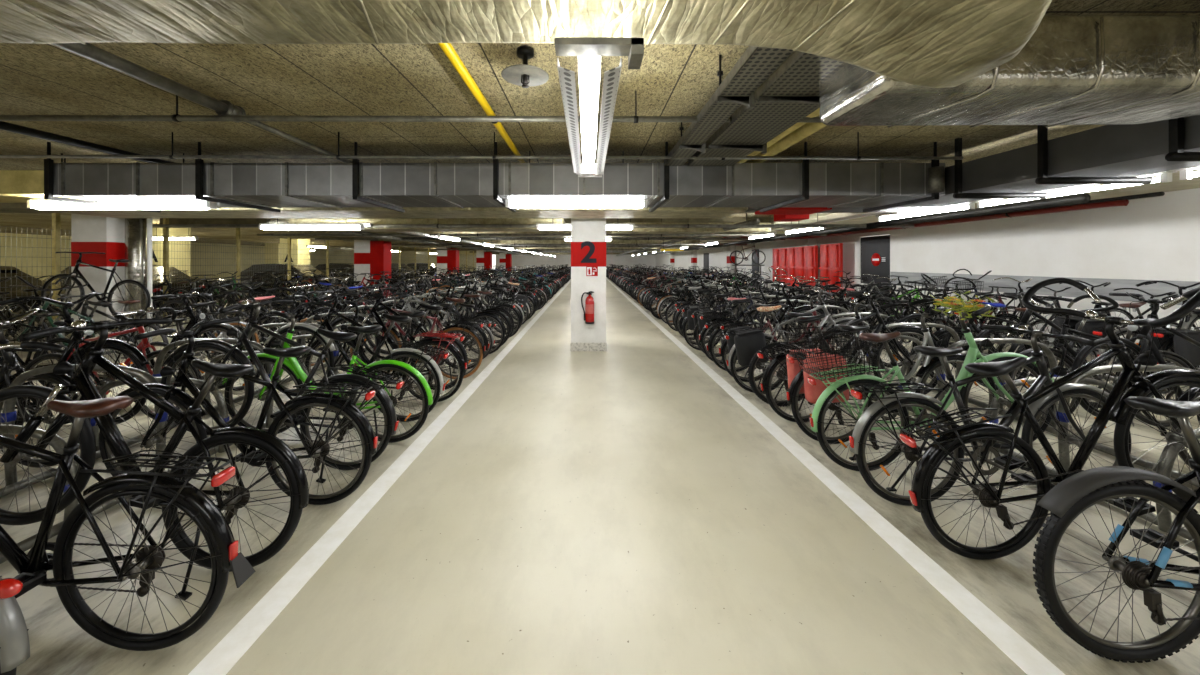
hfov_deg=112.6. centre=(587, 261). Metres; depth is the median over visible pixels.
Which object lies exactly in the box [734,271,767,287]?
bicycle
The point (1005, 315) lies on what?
bicycle
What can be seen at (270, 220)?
drain pipe
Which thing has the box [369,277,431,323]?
bicycle
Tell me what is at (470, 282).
bicycle
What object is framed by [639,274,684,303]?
bicycle
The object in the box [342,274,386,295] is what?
bicycle
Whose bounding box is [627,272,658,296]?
bicycle
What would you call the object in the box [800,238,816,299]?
concrete pillar
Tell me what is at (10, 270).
parked car
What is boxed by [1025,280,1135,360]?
bicycle
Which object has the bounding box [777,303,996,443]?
bicycle
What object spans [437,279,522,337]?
bicycle
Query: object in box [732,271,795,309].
bicycle
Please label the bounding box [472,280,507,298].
bicycle rack
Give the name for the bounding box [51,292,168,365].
bicycle
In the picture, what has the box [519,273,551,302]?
bicycle
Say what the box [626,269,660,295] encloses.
bicycle
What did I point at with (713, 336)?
bicycle
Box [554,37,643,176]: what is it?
lamp
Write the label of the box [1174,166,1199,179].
lamp
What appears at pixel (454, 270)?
bicycle
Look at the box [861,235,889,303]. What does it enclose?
door
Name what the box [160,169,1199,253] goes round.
ceiling
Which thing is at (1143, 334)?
bicycle
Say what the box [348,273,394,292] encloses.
bicycle
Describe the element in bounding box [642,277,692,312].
bicycle
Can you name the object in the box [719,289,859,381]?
bicycle
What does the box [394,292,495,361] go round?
bicycle
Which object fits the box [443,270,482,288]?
bicycle
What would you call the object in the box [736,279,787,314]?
bicycle
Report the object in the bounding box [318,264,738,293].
bicycles
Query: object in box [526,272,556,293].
bicycle
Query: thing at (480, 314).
bicycle
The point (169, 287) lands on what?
bicycle
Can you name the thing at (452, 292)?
bicycle
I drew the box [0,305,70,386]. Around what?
bicycle
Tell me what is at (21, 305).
bicycle
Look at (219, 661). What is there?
floor line
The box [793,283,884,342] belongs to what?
bicycle
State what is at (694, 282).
bicycle rack
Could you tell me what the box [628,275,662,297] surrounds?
bicycle
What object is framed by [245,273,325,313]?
bicycle
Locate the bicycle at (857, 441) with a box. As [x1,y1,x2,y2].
[849,325,1134,505]
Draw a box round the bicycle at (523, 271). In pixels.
[512,271,548,300]
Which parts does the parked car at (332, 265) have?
cabin glass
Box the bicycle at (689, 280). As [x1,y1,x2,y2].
[650,274,713,318]
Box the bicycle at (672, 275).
[643,275,680,308]
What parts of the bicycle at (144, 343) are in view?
frame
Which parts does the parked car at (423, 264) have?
cabin glass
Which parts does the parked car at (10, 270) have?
roof panel, cabin glass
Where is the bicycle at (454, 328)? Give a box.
[350,295,485,381]
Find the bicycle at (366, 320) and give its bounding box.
[323,287,467,389]
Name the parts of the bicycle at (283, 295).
frame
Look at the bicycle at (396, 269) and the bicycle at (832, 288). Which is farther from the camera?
the bicycle at (396, 269)
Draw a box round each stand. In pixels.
[47,322,138,358]
[732,265,763,283]
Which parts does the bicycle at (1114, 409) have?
chain, frame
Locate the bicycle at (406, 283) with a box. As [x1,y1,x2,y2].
[389,277,444,313]
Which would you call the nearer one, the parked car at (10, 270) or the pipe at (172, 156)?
the pipe at (172, 156)
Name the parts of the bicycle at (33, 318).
frame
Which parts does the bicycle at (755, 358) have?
chain, frame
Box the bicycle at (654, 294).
[648,278,710,316]
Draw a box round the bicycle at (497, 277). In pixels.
[486,277,537,314]
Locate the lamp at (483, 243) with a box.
[481,240,493,246]
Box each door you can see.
[703,253,708,273]
[751,249,758,286]
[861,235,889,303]
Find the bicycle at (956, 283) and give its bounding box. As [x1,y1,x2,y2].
[901,280,983,331]
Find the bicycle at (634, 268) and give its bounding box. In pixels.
[616,268,638,287]
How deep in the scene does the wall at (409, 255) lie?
44.00 m
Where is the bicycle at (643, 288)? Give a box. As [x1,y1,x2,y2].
[636,270,688,305]
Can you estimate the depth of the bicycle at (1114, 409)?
2.07 m
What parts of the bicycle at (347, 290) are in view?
frame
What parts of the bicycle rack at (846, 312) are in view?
floor rail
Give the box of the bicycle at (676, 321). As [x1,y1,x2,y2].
[672,279,760,339]
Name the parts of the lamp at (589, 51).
mounting rail, mounting rail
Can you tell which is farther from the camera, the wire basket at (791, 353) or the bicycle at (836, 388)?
the wire basket at (791, 353)
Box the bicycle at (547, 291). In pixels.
[515,272,549,304]
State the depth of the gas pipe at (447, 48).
2.69 m
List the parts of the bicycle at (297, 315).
frame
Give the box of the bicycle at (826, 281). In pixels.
[818,271,868,309]
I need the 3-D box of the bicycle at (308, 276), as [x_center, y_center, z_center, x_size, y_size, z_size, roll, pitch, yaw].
[-10.362,1.032,14.370,1.507,1.031,0.549,0,0,16]
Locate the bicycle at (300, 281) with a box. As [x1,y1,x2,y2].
[277,272,345,311]
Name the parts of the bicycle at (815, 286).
frame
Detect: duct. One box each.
[0,0,1051,87]
[0,158,69,202]
[44,142,944,211]
[267,218,565,231]
[326,229,783,236]
[408,237,671,237]
[408,240,699,243]
[465,248,664,248]
[466,245,671,247]
[491,251,647,251]
[611,213,770,233]
[746,207,931,211]
[820,15,1199,127]
[899,115,1199,206]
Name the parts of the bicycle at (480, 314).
frame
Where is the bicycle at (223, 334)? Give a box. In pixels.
[131,310,262,390]
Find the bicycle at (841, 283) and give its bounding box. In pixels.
[821,276,882,309]
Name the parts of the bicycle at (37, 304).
frame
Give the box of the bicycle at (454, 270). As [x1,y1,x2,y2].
[432,270,472,306]
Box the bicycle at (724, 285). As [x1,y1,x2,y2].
[673,279,754,335]
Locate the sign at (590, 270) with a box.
[586,266,597,275]
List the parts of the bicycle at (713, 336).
frame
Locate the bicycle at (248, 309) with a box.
[179,280,281,340]
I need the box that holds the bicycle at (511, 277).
[497,269,546,309]
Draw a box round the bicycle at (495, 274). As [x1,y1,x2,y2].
[475,270,537,318]
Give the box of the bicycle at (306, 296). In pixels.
[237,284,348,350]
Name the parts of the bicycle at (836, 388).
chain, frame, brake lever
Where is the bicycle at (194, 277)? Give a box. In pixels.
[154,277,213,319]
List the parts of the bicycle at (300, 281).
frame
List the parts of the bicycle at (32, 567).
brake lever, frame, chain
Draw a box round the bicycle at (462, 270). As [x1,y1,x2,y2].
[432,270,478,296]
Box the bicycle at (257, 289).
[212,274,265,308]
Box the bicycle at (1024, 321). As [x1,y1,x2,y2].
[967,292,1116,407]
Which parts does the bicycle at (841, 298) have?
frame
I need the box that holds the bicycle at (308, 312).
[271,277,379,346]
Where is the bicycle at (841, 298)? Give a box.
[815,277,918,348]
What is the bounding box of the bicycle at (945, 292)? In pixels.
[891,273,1023,378]
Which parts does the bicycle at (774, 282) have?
frame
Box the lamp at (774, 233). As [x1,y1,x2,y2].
[748,232,776,239]
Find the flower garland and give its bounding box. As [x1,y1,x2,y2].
[929,291,1000,319]
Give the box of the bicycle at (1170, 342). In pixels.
[1140,309,1199,390]
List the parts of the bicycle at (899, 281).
frame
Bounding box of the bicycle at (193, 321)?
[79,292,247,395]
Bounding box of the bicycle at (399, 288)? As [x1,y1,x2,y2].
[347,278,423,327]
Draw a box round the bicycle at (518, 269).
[507,269,549,303]
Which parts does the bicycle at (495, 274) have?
frame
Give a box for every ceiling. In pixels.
[0,0,1199,250]
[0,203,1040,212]
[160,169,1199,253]
[274,230,722,238]
[391,242,727,246]
[417,247,692,247]
[457,248,691,250]
[469,251,670,252]
[492,253,655,254]
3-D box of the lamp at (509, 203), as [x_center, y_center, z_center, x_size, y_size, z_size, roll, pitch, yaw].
[-0.130,-0.926,4.500,1.600,0.647,0.090,0,0,0]
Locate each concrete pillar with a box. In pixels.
[71,214,124,350]
[146,228,190,275]
[265,243,279,263]
[280,238,309,263]
[354,240,390,295]
[437,247,458,280]
[476,250,491,273]
[499,253,511,272]
[570,218,606,350]
[670,252,674,274]
[691,250,696,269]
[727,245,735,281]
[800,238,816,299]
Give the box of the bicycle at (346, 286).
[331,273,383,302]
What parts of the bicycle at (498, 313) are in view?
frame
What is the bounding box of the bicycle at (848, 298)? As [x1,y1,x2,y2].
[843,277,907,310]
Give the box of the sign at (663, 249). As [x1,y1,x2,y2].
[661,237,683,250]
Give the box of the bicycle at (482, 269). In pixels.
[465,269,492,290]
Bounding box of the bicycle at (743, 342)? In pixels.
[725,289,874,392]
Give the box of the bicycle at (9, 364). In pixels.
[0,307,90,467]
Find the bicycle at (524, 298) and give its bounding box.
[456,277,529,325]
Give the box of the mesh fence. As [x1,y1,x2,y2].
[0,213,475,337]
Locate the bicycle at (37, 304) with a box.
[0,283,65,342]
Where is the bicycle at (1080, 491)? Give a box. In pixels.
[1033,396,1199,662]
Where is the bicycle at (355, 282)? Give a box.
[316,274,374,313]
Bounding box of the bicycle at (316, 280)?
[283,269,330,301]
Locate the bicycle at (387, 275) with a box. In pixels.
[325,274,415,331]
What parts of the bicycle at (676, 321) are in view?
frame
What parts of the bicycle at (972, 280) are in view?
frame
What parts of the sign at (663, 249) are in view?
casing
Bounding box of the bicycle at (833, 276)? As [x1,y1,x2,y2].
[802,276,856,304]
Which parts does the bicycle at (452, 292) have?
frame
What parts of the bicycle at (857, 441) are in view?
chain, frame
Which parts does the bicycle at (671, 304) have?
frame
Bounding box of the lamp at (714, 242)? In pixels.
[704,240,719,245]
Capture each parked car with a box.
[0,266,70,321]
[42,264,204,310]
[191,276,214,290]
[214,263,330,294]
[315,263,353,281]
[391,263,426,276]
[407,263,436,271]
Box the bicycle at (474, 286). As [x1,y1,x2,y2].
[448,273,524,329]
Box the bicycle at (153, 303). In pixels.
[146,300,155,317]
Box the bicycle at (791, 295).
[740,273,805,319]
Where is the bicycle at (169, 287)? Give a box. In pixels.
[146,270,193,314]
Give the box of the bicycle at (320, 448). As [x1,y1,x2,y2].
[95,317,377,504]
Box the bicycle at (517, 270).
[500,270,543,306]
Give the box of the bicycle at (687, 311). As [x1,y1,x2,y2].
[682,276,781,349]
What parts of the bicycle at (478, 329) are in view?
frame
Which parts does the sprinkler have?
deflector plate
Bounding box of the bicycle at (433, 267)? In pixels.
[420,267,448,282]
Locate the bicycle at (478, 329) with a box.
[365,283,490,373]
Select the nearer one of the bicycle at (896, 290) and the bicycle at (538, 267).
the bicycle at (896, 290)
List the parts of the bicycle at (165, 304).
frame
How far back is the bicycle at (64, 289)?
8.20 m
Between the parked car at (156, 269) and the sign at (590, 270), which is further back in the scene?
the parked car at (156, 269)
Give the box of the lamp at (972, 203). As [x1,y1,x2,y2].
[876,201,976,221]
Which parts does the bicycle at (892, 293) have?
frame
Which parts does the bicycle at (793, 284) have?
frame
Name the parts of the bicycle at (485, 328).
frame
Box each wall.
[0,233,353,280]
[391,251,475,274]
[496,255,654,271]
[655,234,854,304]
[855,233,860,299]
[860,188,1199,350]
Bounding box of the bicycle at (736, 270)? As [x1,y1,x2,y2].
[713,270,763,300]
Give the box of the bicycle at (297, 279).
[276,270,314,297]
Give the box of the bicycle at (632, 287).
[630,268,669,299]
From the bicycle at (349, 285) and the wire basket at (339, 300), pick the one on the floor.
the bicycle at (349, 285)
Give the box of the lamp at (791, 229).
[783,213,825,234]
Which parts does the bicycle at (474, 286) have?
frame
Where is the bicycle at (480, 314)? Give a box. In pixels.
[399,288,506,353]
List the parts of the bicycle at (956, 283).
frame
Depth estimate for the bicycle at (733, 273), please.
12.27 m
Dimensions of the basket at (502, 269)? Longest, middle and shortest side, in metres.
0.368 x 0.335 x 0.229 m
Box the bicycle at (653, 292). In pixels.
[644,271,704,313]
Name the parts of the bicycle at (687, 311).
frame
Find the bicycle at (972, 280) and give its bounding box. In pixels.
[915,269,1006,329]
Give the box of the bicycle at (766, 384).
[757,292,942,421]
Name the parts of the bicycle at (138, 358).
brake lever, frame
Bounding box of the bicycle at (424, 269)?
[412,269,449,286]
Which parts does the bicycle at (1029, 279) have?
frame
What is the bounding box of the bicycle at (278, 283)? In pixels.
[237,272,293,300]
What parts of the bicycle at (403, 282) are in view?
frame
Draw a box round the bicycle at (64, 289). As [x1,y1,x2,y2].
[44,289,70,336]
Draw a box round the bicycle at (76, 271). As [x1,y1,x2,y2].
[41,251,150,320]
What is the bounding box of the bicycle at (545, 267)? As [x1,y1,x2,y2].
[544,267,565,286]
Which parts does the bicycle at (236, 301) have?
frame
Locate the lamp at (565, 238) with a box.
[564,237,611,240]
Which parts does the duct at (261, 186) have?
duct casing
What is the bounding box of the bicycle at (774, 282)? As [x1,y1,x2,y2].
[749,267,816,322]
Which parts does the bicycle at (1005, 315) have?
frame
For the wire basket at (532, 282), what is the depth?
12.25 m
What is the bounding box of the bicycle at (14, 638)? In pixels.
[0,576,29,674]
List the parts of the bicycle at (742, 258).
frame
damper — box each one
[755,207,831,214]
[774,214,808,220]
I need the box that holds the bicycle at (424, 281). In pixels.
[394,275,445,312]
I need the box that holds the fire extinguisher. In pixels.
[581,291,593,323]
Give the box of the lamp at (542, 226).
[536,223,634,229]
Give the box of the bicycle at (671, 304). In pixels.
[664,282,740,330]
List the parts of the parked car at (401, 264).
cabin glass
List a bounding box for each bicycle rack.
[0,322,343,563]
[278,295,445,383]
[412,285,492,330]
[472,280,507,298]
[671,280,718,305]
[699,285,780,330]
[741,295,923,381]
[866,323,1199,541]
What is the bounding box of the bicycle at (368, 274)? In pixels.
[360,274,402,295]
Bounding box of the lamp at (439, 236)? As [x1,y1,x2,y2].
[437,232,459,240]
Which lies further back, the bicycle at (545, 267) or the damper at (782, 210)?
the bicycle at (545, 267)
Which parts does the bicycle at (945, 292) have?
frame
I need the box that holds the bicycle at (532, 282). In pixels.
[485,274,543,310]
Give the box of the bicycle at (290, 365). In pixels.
[222,301,432,442]
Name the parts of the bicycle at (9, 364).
frame, brake lever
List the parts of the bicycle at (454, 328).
frame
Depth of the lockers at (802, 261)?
15.58 m
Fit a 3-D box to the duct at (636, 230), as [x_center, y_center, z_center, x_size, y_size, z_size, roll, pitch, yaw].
[2.500,-0.985,9.950,3.800,0.530,0.700,0,0,0]
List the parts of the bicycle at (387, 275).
frame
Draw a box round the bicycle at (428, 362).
[263,292,448,421]
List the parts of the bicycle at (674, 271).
frame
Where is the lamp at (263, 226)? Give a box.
[259,218,363,229]
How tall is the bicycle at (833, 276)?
1.108 m
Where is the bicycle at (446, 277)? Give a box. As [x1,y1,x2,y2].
[406,277,461,311]
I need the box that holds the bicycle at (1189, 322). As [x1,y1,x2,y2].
[1092,281,1199,383]
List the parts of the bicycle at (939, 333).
frame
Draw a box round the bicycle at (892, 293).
[850,282,967,347]
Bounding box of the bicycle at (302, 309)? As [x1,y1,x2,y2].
[263,287,366,353]
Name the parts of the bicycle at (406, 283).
frame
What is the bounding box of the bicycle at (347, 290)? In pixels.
[315,284,406,332]
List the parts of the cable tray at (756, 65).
threaded rod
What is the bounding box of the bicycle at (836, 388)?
[792,298,1053,470]
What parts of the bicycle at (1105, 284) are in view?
frame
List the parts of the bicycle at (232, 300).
frame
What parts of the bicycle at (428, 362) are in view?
frame, chain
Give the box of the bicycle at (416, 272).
[406,272,435,284]
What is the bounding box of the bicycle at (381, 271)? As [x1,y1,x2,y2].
[364,271,411,302]
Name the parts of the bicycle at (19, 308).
frame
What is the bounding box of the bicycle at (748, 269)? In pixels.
[727,269,765,285]
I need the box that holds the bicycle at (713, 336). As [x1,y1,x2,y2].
[704,283,831,371]
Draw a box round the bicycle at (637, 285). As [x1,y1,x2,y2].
[632,271,668,299]
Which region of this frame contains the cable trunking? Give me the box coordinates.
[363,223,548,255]
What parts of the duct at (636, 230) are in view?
casing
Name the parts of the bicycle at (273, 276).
frame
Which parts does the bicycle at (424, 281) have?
frame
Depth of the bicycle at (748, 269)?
18.69 m
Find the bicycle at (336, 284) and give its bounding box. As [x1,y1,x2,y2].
[291,276,355,311]
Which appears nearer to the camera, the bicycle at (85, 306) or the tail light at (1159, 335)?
the tail light at (1159, 335)
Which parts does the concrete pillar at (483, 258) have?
red casing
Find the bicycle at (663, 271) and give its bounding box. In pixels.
[634,271,675,302]
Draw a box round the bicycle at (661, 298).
[656,279,715,321]
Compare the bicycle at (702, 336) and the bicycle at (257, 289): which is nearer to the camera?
the bicycle at (702, 336)
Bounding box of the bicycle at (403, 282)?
[352,273,430,321]
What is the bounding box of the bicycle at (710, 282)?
[707,270,750,293]
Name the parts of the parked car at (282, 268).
cabin glass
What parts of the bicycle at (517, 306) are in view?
frame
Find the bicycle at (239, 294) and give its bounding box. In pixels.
[178,277,241,315]
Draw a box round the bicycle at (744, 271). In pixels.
[725,271,784,311]
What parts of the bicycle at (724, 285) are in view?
frame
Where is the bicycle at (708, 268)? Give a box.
[693,268,737,290]
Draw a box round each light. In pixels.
[0,578,22,599]
[211,466,235,486]
[365,390,374,400]
[396,381,403,389]
[787,357,793,363]
[807,377,815,385]
[850,389,861,399]
[899,433,916,447]
[1092,331,1102,335]
[1151,333,1163,337]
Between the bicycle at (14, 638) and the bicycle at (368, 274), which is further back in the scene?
the bicycle at (368, 274)
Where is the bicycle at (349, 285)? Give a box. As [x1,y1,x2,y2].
[309,272,366,311]
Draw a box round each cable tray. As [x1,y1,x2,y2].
[664,46,793,165]
[688,51,842,165]
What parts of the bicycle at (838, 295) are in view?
frame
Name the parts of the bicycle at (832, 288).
frame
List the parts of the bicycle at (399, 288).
frame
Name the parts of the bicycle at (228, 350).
frame, chain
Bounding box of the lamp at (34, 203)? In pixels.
[27,153,216,209]
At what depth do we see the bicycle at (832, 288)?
8.47 m
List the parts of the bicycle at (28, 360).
frame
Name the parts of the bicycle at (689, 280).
frame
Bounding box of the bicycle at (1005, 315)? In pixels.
[988,286,1081,351]
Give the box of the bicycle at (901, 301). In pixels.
[834,290,931,353]
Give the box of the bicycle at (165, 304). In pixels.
[156,279,248,337]
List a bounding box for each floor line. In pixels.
[188,280,570,674]
[606,278,1064,674]
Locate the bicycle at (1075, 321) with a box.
[1052,288,1178,365]
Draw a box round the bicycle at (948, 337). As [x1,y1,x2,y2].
[871,287,994,367]
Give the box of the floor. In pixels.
[0,277,1199,674]
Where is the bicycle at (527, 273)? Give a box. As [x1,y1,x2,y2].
[524,273,555,297]
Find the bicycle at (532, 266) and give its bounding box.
[529,266,558,294]
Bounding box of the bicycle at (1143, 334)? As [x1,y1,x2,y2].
[1071,292,1199,421]
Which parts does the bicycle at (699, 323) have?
frame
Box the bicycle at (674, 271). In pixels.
[641,269,692,310]
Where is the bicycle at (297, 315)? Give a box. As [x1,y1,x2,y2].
[211,287,326,365]
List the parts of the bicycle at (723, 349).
frame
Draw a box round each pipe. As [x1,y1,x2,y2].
[0,91,821,122]
[0,121,173,162]
[0,132,963,159]
[52,43,245,122]
[125,218,151,342]
[146,224,913,227]
[244,121,351,162]
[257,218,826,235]
[267,218,534,255]
[315,237,784,239]
[391,243,746,245]
[403,245,721,247]
[435,249,698,249]
[438,43,525,162]
[616,218,759,255]
[641,193,1090,255]
[722,191,1164,246]
[723,200,1128,238]
[737,108,819,162]
[744,115,826,162]
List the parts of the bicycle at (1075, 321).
frame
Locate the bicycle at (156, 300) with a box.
[146,279,173,328]
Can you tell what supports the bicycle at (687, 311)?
on the floor
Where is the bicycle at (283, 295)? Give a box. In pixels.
[261,281,332,322]
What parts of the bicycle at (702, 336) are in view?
frame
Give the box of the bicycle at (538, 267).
[531,267,560,290]
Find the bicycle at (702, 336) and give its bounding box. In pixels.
[696,289,816,363]
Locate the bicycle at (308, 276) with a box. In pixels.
[287,276,317,293]
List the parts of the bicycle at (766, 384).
frame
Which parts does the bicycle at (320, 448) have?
brake lever, frame, chain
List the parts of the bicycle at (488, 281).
frame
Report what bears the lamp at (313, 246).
hanging from the ceiling at (36, 79)
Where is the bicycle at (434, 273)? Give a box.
[395,271,456,304]
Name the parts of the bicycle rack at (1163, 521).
floor rail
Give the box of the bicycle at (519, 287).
[477,277,536,320]
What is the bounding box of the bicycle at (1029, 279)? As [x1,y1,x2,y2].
[954,277,1057,350]
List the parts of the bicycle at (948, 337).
frame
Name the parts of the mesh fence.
panel, post, panel, post, panel, post, panel, post, panel, post, panel, panel, panel, panel, post, panel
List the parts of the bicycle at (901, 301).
frame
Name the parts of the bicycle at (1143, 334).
brake lever, frame, brake lever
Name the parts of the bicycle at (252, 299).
frame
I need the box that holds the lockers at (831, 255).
[818,243,842,291]
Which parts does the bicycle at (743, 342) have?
frame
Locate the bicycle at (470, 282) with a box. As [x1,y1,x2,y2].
[422,269,472,300]
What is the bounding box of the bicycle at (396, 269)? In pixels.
[381,269,421,292]
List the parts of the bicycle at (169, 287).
frame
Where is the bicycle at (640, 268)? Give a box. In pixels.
[622,268,650,290]
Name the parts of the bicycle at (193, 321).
frame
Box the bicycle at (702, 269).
[694,269,728,292]
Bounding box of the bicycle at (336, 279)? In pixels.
[304,268,347,291]
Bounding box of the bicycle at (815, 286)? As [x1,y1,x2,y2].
[786,277,869,338]
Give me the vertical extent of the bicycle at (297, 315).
1.197 m
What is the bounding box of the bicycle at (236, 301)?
[224,282,308,333]
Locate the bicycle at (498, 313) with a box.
[413,278,511,348]
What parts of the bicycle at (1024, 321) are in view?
frame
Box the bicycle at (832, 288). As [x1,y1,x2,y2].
[773,278,853,333]
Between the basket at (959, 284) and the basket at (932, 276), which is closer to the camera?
the basket at (959, 284)
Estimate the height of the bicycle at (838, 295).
1.224 m
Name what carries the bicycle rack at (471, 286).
on the floor
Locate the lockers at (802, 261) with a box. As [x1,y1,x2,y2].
[771,245,817,285]
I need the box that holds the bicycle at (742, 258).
[730,243,765,264]
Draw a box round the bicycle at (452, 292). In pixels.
[423,280,517,342]
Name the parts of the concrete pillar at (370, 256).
red casing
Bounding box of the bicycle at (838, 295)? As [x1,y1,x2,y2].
[831,274,895,309]
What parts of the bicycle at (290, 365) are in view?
frame, chain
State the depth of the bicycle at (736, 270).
12.72 m
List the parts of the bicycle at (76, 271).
frame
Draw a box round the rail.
[631,212,890,254]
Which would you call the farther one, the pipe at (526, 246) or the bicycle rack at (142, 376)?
the pipe at (526, 246)
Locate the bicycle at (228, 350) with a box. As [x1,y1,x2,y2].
[161,299,403,482]
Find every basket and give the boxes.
[58,277,70,288]
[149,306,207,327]
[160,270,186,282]
[245,291,281,304]
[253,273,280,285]
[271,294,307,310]
[315,290,345,301]
[352,287,375,297]
[483,270,498,280]
[491,291,517,304]
[500,269,511,278]
[518,284,536,292]
[528,280,543,287]
[642,281,658,287]
[672,290,697,303]
[674,269,687,277]
[696,299,731,315]
[743,278,760,287]
[777,326,849,357]
[792,335,878,380]
[848,285,872,297]
[880,294,918,309]
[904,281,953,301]
[921,276,947,287]
[952,280,983,292]
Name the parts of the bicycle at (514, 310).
frame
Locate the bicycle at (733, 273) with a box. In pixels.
[721,273,764,292]
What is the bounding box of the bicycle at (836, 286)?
[796,276,840,305]
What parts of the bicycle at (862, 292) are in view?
frame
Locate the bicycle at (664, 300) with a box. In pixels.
[656,275,727,324]
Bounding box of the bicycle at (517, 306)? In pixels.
[440,278,523,333]
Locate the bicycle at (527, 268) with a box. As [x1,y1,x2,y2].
[515,268,552,292]
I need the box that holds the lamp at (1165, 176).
[974,170,1176,207]
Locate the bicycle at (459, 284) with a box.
[417,271,467,305]
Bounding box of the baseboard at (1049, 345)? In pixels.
[912,321,1174,364]
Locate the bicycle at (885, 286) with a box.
[869,282,941,322]
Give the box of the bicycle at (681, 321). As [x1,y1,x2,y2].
[677,280,772,344]
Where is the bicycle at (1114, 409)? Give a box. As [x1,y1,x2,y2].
[899,277,1199,559]
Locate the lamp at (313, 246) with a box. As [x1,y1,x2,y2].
[306,245,325,247]
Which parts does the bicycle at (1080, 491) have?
frame, chain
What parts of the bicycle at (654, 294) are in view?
frame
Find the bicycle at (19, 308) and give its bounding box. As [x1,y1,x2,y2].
[7,275,70,340]
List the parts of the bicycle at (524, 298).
frame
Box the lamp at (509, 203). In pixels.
[505,151,647,207]
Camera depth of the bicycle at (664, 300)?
9.83 m
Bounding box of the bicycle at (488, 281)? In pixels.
[463,273,530,323]
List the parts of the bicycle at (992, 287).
frame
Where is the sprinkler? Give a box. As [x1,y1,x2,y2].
[501,46,548,87]
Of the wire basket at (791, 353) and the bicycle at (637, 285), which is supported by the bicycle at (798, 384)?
the wire basket at (791, 353)
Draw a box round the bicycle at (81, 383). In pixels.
[0,318,308,599]
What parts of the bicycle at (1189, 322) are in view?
frame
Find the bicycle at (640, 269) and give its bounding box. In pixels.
[620,269,647,291]
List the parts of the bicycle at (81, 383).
frame, chain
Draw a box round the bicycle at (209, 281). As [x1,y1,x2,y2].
[188,271,255,315]
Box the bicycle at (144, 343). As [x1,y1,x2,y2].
[22,307,202,423]
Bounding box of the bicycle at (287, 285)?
[256,273,299,307]
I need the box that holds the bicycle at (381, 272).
[372,272,412,292]
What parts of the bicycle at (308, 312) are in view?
frame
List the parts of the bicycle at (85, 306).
frame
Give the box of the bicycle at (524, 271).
[524,271,553,299]
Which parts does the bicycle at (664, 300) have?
frame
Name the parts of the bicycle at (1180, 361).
frame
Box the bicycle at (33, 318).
[3,275,135,378]
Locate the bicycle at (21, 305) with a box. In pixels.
[0,277,31,341]
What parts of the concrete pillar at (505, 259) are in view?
red casing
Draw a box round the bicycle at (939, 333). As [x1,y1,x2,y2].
[924,290,1070,390]
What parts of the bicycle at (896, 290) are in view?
frame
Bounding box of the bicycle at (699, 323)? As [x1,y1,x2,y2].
[691,279,800,356]
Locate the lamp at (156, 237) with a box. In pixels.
[152,228,197,239]
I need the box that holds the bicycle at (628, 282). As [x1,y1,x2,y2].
[624,274,653,295]
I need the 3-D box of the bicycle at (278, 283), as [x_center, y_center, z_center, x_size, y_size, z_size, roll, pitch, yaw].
[-10.416,0.927,12.928,1.836,1.244,0.632,0,0,-9]
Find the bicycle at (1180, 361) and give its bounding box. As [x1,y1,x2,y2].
[1008,292,1195,426]
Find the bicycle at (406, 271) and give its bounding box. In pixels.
[389,271,432,286]
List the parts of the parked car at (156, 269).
roof panel, cabin glass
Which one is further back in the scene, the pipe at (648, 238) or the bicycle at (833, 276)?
the pipe at (648, 238)
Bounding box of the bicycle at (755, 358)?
[748,300,912,406]
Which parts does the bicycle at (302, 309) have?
frame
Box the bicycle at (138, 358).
[0,292,149,425]
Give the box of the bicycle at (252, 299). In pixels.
[149,282,301,379]
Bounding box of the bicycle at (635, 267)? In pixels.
[619,267,650,289]
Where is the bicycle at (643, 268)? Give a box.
[624,268,648,291]
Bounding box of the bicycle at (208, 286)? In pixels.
[164,275,229,317]
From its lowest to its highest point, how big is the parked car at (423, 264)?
1.482 m
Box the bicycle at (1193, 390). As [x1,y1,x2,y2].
[1171,327,1199,465]
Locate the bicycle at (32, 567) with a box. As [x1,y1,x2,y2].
[0,341,255,650]
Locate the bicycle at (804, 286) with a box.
[756,277,828,324]
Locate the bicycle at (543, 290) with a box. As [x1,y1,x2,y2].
[499,273,547,307]
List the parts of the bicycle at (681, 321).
frame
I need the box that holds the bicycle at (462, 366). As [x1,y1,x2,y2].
[305,294,466,401]
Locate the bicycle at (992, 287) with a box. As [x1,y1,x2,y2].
[937,286,1017,344]
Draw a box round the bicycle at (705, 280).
[702,266,733,287]
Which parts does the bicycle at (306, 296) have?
frame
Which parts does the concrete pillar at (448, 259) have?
red casing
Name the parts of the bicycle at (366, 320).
frame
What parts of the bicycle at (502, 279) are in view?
frame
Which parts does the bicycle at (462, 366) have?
frame, chain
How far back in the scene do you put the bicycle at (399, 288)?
8.95 m
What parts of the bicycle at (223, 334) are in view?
frame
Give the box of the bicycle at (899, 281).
[848,275,924,321]
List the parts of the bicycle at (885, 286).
frame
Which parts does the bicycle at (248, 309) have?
frame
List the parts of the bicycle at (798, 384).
chain, frame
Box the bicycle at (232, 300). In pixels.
[204,278,291,335]
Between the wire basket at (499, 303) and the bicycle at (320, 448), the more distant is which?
the wire basket at (499, 303)
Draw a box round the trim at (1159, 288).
[890,272,1199,304]
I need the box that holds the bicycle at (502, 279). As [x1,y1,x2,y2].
[481,272,538,313]
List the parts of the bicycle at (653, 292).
frame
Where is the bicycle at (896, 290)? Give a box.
[884,276,952,315]
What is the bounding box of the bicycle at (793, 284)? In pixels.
[766,275,841,318]

